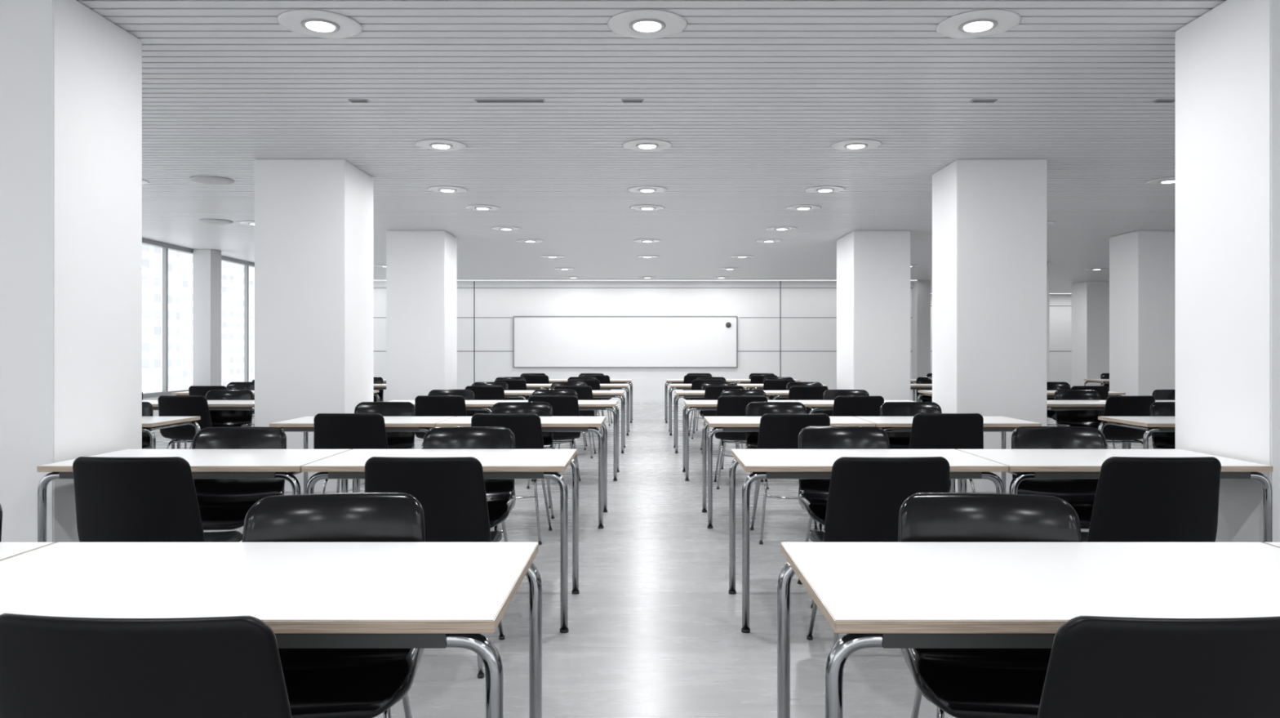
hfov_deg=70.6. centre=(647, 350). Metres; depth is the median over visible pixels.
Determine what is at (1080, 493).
chair
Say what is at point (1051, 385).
chair
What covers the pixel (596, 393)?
table
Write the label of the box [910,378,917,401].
table
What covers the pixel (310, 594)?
table
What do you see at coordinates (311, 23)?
recessed light
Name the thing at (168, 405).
chair
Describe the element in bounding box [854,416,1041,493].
table
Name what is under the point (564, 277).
recessed light
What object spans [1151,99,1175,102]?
ceiling vent
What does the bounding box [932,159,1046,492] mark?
square column
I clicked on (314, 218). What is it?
square column
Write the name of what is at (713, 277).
recessed light
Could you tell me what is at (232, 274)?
window
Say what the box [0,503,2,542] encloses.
chair
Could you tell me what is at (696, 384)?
chair
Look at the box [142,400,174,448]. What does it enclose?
table
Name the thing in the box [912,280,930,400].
wall pier
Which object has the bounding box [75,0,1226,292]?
ceiling
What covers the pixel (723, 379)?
chair
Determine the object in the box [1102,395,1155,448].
chair
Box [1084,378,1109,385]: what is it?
table
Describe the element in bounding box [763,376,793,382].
chair
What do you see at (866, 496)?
chair
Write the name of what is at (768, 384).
chair
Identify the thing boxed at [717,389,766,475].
chair
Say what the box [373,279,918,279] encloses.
recessed light
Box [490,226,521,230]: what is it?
recessed light
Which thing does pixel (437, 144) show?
recessed light
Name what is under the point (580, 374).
chair
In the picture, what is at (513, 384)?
chair
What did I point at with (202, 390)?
chair
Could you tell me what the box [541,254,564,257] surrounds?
recessed light
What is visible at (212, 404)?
table
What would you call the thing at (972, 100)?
ceiling vent
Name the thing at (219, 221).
ceiling vent
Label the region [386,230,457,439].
square column
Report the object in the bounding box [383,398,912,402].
baseboard
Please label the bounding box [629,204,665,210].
recessed light
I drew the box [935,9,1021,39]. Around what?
recessed light
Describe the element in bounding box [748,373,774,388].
chair
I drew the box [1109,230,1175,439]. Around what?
square column
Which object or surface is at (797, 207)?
recessed light
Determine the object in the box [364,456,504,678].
chair
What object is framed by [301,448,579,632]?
table
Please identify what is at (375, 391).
table
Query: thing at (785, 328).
wall
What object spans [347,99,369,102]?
ceiling vent
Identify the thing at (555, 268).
recessed light
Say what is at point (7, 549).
table
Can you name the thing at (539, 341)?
whiteboard
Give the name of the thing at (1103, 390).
chair
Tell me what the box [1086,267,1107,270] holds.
recessed light
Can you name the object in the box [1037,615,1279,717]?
chair
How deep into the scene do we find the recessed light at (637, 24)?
4.66 m
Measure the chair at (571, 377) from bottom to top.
0.846 m
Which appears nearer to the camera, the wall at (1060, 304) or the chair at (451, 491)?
the chair at (451, 491)
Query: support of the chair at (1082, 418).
on the floor
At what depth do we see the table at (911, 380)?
15.78 m
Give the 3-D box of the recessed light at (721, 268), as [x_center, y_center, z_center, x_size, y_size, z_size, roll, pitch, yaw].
[1.700,-1.689,18.600,0.420,0.020,0.420,0,0,0]
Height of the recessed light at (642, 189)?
0.020 m
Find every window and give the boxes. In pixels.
[142,237,254,431]
[179,252,254,390]
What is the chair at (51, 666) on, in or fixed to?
on the floor
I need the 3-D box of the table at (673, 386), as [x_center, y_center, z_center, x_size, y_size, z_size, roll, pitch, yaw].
[0.920,0.879,13.750,1.181,0.742,0.700,0,0,0]
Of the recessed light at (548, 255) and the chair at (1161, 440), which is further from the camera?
the recessed light at (548, 255)
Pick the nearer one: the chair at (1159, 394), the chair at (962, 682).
the chair at (962, 682)
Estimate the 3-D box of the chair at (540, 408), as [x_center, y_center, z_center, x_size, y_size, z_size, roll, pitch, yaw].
[-0.962,0.827,6.945,0.512,0.846,0.544,0,0,-8]
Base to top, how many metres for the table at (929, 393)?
0.742 m
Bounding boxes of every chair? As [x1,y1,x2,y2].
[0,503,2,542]
[0,613,292,717]
[72,456,242,542]
[142,401,153,448]
[157,395,212,448]
[188,385,226,448]
[191,426,286,529]
[205,389,253,426]
[226,382,254,424]
[241,492,425,717]
[313,413,388,493]
[354,401,415,492]
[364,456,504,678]
[373,376,383,401]
[414,395,466,448]
[422,426,515,542]
[427,389,474,416]
[465,385,505,413]
[471,382,508,399]
[471,413,552,544]
[490,401,555,518]
[493,379,527,399]
[494,376,525,380]
[520,373,545,376]
[522,374,550,399]
[526,395,581,488]
[531,389,577,461]
[551,381,587,449]
[553,385,595,457]
[567,376,597,428]
[568,379,602,433]
[578,373,604,416]
[583,374,612,425]
[683,374,710,411]
[686,373,711,409]
[688,379,723,438]
[693,376,726,432]
[699,382,737,449]
[701,385,743,453]
[713,395,768,488]
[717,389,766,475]
[745,401,806,517]
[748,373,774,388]
[749,374,777,390]
[750,413,830,543]
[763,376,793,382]
[763,379,795,399]
[786,382,822,399]
[787,385,828,413]
[797,426,889,608]
[806,456,950,644]
[822,389,869,416]
[831,395,884,416]
[880,401,942,448]
[897,492,1082,717]
[908,413,983,492]
[915,376,932,401]
[1011,426,1106,528]
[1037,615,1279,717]
[1046,381,1071,425]
[1052,385,1108,420]
[1053,389,1115,448]
[1080,456,1221,542]
[1100,373,1109,391]
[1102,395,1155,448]
[1150,401,1175,448]
[1151,389,1175,399]
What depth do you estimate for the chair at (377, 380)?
14.21 m
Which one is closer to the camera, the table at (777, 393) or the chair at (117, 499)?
the chair at (117, 499)
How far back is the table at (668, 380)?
15.78 m
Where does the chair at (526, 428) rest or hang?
on the floor
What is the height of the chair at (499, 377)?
0.846 m
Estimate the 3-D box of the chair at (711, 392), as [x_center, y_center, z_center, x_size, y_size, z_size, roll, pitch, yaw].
[0.903,0.827,10.826,0.496,0.846,0.526,0,0,-1]
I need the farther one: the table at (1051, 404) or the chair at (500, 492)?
the table at (1051, 404)
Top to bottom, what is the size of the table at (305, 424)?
0.742 m
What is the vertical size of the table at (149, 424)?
0.742 m
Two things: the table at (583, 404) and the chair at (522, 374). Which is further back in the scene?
the chair at (522, 374)
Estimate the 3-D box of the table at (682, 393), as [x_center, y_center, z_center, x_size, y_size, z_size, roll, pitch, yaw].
[0.930,0.879,11.410,1.181,0.742,0.700,0,0,0]
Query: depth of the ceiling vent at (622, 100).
6.12 m
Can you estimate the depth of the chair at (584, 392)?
10.57 m
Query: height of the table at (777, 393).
0.742 m
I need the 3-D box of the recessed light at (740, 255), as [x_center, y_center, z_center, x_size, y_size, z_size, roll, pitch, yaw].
[1.700,-1.689,16.200,0.420,0.020,0.420,0,0,0]
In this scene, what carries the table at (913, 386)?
on the floor
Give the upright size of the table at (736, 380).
0.742 m
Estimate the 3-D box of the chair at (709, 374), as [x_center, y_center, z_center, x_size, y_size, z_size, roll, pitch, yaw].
[0.933,0.827,16.392,0.512,0.846,0.544,0,0,4]
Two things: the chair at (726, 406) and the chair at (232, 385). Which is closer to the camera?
the chair at (726, 406)
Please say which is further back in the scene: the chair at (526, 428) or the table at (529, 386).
the table at (529, 386)
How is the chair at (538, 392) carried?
on the floor
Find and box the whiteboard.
[513,315,737,367]
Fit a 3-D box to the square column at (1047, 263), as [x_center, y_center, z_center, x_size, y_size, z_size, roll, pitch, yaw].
[7.300,-0.224,17.700,0.800,2.948,0.800,0,0,0]
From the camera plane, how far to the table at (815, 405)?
8.73 m
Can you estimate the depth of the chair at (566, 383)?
11.89 m
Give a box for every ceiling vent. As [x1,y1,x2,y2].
[189,175,234,184]
[199,218,233,224]
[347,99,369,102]
[475,99,545,102]
[621,99,644,102]
[969,99,997,102]
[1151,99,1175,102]
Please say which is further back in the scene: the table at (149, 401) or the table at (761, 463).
the table at (149, 401)
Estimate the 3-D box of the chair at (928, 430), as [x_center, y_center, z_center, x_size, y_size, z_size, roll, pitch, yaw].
[1.979,0.827,6.133,0.496,0.846,0.526,0,0,2]
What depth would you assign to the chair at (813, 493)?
4.82 m
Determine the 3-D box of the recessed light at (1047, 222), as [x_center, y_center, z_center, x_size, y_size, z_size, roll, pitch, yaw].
[5.200,-1.689,12.000,0.420,0.020,0.420,0,0,0]
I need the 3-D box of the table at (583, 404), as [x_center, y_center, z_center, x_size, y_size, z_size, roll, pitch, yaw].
[-0.881,0.879,9.050,1.181,0.742,0.700,0,0,0]
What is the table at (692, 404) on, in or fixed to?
on the floor
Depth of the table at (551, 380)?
15.80 m
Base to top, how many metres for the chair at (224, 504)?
0.846 m
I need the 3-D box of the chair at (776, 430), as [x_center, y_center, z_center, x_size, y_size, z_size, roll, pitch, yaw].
[0.960,0.827,6.099,0.496,0.846,0.526,0,0,-1]
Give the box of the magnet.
[725,321,731,327]
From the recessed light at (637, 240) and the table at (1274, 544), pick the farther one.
the recessed light at (637, 240)
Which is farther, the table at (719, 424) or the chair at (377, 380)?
the chair at (377, 380)
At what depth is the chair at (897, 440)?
7.17 m
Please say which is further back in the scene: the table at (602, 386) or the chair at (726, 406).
the table at (602, 386)
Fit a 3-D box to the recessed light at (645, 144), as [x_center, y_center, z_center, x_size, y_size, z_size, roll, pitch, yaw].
[0.000,-1.689,7.450,0.420,0.020,0.420,0,0,0]
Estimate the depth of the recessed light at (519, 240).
13.83 m
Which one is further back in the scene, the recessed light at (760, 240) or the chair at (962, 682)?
the recessed light at (760, 240)
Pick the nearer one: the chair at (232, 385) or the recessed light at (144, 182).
the recessed light at (144, 182)
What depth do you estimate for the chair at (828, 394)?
9.50 m
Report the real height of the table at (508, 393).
0.742 m
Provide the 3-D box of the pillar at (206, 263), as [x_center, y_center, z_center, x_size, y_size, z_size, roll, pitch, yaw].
[-7.420,-0.224,15.240,0.300,2.948,0.380,0,0,0]
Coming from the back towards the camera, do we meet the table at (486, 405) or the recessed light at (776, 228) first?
the recessed light at (776, 228)
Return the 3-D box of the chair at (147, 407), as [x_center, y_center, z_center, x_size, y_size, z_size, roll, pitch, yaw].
[-4.162,0.827,6.985,0.512,0.846,0.544,0,0,-5]
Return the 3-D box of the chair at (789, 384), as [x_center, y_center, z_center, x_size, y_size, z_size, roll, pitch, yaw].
[2.053,0.827,11.635,0.512,0.846,0.544,0,0,2]
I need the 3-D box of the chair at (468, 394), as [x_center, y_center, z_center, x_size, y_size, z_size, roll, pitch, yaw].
[-2.041,0.827,9.325,0.512,0.846,0.544,0,0,-7]
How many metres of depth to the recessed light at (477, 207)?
10.65 m
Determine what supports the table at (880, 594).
on the floor
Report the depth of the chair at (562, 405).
8.25 m
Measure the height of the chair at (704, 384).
0.846 m
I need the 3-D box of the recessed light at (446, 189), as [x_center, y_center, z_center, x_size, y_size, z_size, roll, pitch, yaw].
[-2.100,-1.689,9.500,0.420,0.020,0.420,0,0,0]
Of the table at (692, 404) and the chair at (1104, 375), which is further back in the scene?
the chair at (1104, 375)
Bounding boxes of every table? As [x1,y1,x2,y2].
[0,542,55,560]
[0,542,542,717]
[36,448,351,542]
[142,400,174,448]
[142,416,200,448]
[150,400,254,448]
[171,390,254,397]
[269,416,454,493]
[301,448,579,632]
[373,383,386,389]
[373,390,379,401]
[382,379,386,401]
[386,400,504,413]
[435,416,607,528]
[499,400,619,480]
[504,390,533,399]
[526,383,551,389]
[527,390,625,453]
[548,378,567,383]
[549,383,629,435]
[564,378,632,422]
[664,378,733,422]
[668,383,749,435]
[673,390,771,453]
[682,400,808,480]
[702,416,875,528]
[728,448,1008,632]
[729,378,799,383]
[745,383,827,389]
[765,390,789,399]
[777,542,1279,717]
[797,400,915,413]
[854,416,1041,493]
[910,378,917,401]
[910,379,915,400]
[910,383,932,389]
[917,390,932,401]
[956,448,1272,542]
[1046,390,1125,397]
[1046,400,1125,448]
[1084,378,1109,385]
[1097,416,1175,448]
[1127,400,1175,448]
[1262,542,1279,547]
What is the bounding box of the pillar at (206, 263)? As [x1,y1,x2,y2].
[192,248,221,385]
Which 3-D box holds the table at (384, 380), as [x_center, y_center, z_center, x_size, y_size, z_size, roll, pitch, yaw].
[-4.065,0.879,16.110,1.181,0.742,0.700,0,0,0]
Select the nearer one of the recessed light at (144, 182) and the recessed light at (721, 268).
the recessed light at (144, 182)
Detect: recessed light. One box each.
[142,179,149,184]
[238,221,254,225]
[276,9,362,39]
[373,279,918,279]
[375,264,386,266]
[414,138,466,151]
[426,186,467,193]
[464,204,500,210]
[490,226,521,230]
[516,239,543,242]
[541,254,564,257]
[555,267,574,269]
[564,276,582,278]
[607,9,687,39]
[622,138,672,151]
[627,186,666,193]
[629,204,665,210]
[634,239,660,242]
[635,254,658,257]
[638,276,656,278]
[712,276,730,278]
[720,267,739,269]
[730,254,753,257]
[755,239,782,242]
[766,226,797,230]
[786,204,821,210]
[804,186,845,193]
[830,138,882,151]
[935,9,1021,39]
[1046,221,1056,224]
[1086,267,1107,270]
[1145,176,1175,184]
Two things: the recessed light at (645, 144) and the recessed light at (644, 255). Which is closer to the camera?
the recessed light at (645, 144)
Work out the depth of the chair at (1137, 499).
3.48 m
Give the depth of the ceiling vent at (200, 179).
8.89 m
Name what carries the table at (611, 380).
on the floor
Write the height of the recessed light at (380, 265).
0.020 m
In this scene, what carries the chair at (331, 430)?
on the floor
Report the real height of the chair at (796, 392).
0.846 m
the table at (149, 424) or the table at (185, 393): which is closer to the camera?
the table at (149, 424)
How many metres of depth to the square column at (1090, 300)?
22.00 m
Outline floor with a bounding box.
[154,402,1153,717]
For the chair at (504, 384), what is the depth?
11.87 m
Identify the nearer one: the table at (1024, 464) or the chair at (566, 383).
the table at (1024, 464)
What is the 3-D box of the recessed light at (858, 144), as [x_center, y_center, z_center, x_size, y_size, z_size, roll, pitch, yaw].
[1.720,-1.689,7.450,0.420,0.020,0.420,0,0,0]
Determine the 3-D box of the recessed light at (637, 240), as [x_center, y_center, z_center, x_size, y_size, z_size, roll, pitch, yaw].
[0.000,-1.689,13.900,0.420,0.020,0.420,0,0,0]
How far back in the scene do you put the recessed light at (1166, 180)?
8.98 m
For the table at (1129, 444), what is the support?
on the floor
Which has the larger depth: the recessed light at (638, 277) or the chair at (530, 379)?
the recessed light at (638, 277)
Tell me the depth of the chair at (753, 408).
7.18 m
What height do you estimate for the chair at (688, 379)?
0.846 m
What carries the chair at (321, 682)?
on the floor
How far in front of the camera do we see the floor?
4.22 m
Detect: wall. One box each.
[373,280,912,398]
[930,293,1071,386]
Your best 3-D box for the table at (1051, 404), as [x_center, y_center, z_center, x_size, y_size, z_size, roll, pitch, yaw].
[4.375,0.879,9.050,1.181,0.742,0.700,0,0,0]
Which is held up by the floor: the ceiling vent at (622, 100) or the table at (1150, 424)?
the table at (1150, 424)
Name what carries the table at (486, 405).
on the floor
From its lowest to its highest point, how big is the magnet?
0.130 m
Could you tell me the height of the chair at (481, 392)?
0.846 m
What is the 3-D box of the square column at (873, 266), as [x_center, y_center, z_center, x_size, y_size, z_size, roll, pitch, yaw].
[3.300,-0.224,13.275,0.800,2.948,1.150,0,0,0]
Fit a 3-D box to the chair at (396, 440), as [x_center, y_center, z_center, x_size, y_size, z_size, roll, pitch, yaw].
[-2.080,0.827,6.980,0.512,0.846,0.544,0,0,-1]
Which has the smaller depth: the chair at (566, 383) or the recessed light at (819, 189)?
the recessed light at (819, 189)
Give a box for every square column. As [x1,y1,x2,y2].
[0,0,142,542]
[254,159,373,492]
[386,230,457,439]
[836,230,910,399]
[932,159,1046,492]
[1046,262,1049,381]
[1071,281,1109,386]
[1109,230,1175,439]
[1175,0,1279,542]
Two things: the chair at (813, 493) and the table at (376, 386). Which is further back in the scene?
the table at (376, 386)
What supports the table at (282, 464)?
on the floor
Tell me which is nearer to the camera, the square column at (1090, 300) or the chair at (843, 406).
the chair at (843, 406)
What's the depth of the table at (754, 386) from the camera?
13.42 m
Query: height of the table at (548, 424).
0.742 m
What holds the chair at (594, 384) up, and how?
on the floor
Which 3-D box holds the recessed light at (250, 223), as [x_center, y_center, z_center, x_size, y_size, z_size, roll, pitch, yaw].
[-5.200,-1.689,12.000,0.420,0.020,0.420,0,0,0]
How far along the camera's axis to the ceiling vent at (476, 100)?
6.12 m
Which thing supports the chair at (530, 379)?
on the floor
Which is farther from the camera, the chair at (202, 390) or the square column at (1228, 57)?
the chair at (202, 390)
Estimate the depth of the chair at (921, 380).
14.22 m
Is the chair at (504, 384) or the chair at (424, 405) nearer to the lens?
the chair at (424, 405)
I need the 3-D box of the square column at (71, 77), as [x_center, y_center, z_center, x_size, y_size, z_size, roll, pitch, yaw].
[-3.160,-0.224,4.570,0.800,2.948,0.740,0,0,0]
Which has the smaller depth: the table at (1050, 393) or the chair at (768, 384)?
the table at (1050, 393)
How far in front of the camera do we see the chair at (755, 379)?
15.25 m
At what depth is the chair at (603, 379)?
15.25 m
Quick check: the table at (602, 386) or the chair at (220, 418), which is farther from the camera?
the table at (602, 386)
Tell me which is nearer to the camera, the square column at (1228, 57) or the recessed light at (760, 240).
the square column at (1228, 57)

